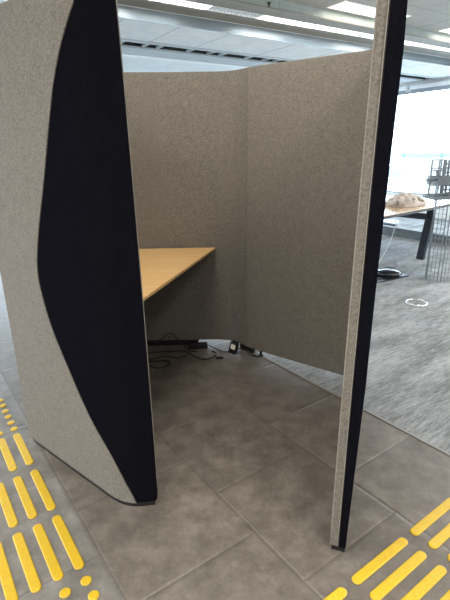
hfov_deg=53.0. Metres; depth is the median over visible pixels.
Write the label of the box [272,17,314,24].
diffuser
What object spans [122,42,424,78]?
trim
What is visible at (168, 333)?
power cable
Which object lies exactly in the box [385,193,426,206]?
crumpled cloth
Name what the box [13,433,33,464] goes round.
bar
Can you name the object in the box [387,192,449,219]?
wall
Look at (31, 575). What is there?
bar
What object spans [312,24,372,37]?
linear light
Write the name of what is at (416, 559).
bar
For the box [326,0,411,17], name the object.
recessed light
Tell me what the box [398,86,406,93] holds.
roller blind
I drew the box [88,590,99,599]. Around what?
stud
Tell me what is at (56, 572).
bar
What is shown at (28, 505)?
bar
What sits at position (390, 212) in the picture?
work table
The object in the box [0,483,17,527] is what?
bar
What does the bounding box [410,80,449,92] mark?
roller blind
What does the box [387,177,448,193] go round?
ground
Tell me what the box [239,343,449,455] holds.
trim
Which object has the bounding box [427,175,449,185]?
tray
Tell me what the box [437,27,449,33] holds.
recessed light
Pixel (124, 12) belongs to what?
trim
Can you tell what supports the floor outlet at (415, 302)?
in the floor at (408, 381)
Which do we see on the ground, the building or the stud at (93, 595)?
the building
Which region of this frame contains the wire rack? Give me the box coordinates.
[423,159,449,281]
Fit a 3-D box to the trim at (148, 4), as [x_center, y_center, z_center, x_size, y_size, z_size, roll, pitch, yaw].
[-0.882,-3.006,4.387,14.100,0.075,0.680,-12,22,-31]
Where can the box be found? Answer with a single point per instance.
(386, 273)
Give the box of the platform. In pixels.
[383,219,398,225]
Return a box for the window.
[387,88,449,194]
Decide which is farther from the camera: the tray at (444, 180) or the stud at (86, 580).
the tray at (444, 180)
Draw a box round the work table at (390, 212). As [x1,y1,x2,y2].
[384,195,449,259]
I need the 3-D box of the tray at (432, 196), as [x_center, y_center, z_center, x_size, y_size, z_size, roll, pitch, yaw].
[2.456,-1.137,4.932,0.461,0.058,0.300,-1,18,0]
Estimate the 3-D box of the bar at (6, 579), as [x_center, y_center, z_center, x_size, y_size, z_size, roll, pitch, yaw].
[-0.806,0.989,1.645,0.037,0.006,0.313,-13,22,-34]
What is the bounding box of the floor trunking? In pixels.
[382,225,449,245]
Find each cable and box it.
[146,333,196,351]
[148,350,216,359]
[148,355,186,359]
[148,360,170,368]
[238,348,258,357]
[379,219,396,261]
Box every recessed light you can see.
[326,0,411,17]
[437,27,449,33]
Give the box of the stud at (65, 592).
[59,587,70,597]
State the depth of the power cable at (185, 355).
3.33 m
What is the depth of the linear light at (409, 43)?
6.86 m
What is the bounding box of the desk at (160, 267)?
[139,247,214,301]
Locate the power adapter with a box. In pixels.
[228,340,238,354]
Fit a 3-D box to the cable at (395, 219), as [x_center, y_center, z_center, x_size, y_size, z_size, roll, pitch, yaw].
[1.983,-0.710,5.559,0.188,0.709,0.757,5,19,17]
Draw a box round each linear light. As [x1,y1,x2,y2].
[151,0,272,20]
[268,17,316,27]
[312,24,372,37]
[368,36,449,51]
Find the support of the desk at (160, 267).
attached to the booth
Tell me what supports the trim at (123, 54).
attached to the wall at (427, 80)
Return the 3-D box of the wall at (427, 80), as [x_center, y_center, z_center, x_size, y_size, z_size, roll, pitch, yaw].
[5.806,-3.889,7.073,0.200,0.500,19.400,-12,22,-31]
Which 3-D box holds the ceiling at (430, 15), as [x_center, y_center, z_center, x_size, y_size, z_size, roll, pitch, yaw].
[0.389,-1.875,0.559,16.300,0.102,13.440,-12,22,-31]
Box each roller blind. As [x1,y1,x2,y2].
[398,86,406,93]
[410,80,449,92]
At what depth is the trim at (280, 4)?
5.34 m
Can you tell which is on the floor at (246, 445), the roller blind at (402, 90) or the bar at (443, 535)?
the bar at (443, 535)
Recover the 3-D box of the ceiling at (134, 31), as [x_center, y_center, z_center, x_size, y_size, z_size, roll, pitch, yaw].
[-1.337,-3.087,5.103,14.100,0.042,0.940,-12,22,-31]
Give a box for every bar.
[0,438,16,470]
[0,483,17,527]
[0,542,17,599]
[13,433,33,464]
[13,476,36,518]
[13,532,41,592]
[30,470,55,510]
[33,523,62,580]
[52,515,83,569]
[323,587,346,599]
[351,537,407,584]
[370,551,426,599]
[401,565,446,599]
[410,498,449,535]
[428,523,449,548]
[440,589,449,599]
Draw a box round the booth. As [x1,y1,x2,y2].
[0,0,407,551]
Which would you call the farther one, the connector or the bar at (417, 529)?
the connector
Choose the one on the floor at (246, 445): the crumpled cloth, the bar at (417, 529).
the bar at (417, 529)
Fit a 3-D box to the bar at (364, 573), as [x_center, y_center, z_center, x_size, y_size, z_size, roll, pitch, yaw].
[0.579,0.963,1.674,0.313,0.006,0.037,-13,22,-34]
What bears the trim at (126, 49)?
attached to the wall at (427, 80)
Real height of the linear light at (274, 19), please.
0.050 m
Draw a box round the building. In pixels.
[400,153,449,189]
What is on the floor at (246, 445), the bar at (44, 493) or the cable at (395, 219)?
the bar at (44, 493)
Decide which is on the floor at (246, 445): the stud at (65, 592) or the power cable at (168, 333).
the stud at (65, 592)
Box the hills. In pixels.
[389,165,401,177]
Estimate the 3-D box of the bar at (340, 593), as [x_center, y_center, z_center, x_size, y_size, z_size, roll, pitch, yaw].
[0.290,1.032,1.476,0.313,0.006,0.037,-13,22,-34]
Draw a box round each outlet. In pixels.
[405,299,427,305]
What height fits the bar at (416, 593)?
0.006 m
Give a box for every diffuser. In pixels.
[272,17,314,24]
[404,41,449,49]
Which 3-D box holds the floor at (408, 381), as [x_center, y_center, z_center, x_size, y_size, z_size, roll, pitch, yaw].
[2.488,-0.410,5.942,7.782,0.122,19.000,-12,22,-31]
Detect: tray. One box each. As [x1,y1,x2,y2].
[423,194,449,199]
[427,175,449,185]
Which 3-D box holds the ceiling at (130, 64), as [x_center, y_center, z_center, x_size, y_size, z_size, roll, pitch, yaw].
[-3.709,-4.264,8.573,14.100,0.120,6.070,-12,22,-31]
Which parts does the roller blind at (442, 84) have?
rail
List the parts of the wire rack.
wire panel, hook arm, wire panel, wire panel, perforated panel, wire panel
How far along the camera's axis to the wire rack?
4.89 m
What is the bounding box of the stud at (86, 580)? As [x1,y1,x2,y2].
[80,576,91,585]
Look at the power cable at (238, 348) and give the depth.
3.35 m
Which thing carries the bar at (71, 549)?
on the floor at (246, 445)
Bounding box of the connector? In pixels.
[188,342,207,348]
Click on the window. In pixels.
(444, 88)
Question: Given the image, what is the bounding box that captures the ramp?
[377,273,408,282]
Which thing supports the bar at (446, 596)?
on the floor at (246, 445)
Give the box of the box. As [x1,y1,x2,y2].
[377,263,408,280]
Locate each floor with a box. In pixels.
[0,274,449,599]
[255,217,449,453]
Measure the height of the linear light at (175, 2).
0.050 m
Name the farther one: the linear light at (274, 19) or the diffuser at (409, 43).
the diffuser at (409, 43)
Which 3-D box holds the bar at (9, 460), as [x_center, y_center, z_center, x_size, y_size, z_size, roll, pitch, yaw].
[-1.105,0.779,2.287,0.037,0.006,0.313,-13,22,-34]
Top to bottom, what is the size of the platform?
0.209 m
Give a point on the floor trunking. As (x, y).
(401, 232)
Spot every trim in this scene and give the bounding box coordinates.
[0,0,449,65]
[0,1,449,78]
[117,0,449,57]
[121,44,424,82]
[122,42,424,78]
[122,53,406,83]
[237,0,449,41]
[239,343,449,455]
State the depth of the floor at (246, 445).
1.97 m
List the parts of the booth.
panel, panel, panel, panel, black panel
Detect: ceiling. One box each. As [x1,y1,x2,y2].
[122,56,241,71]
[284,0,449,34]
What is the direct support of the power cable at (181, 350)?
on the floor at (246, 445)
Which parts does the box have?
box lid, box frame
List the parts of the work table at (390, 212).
leg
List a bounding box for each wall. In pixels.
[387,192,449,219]
[399,77,449,92]
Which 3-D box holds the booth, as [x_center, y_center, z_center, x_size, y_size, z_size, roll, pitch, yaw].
[-0.222,-0.307,2.459,2.050,1.940,1.783,6,19,19]
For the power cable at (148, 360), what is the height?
0.020 m
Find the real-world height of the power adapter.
0.098 m

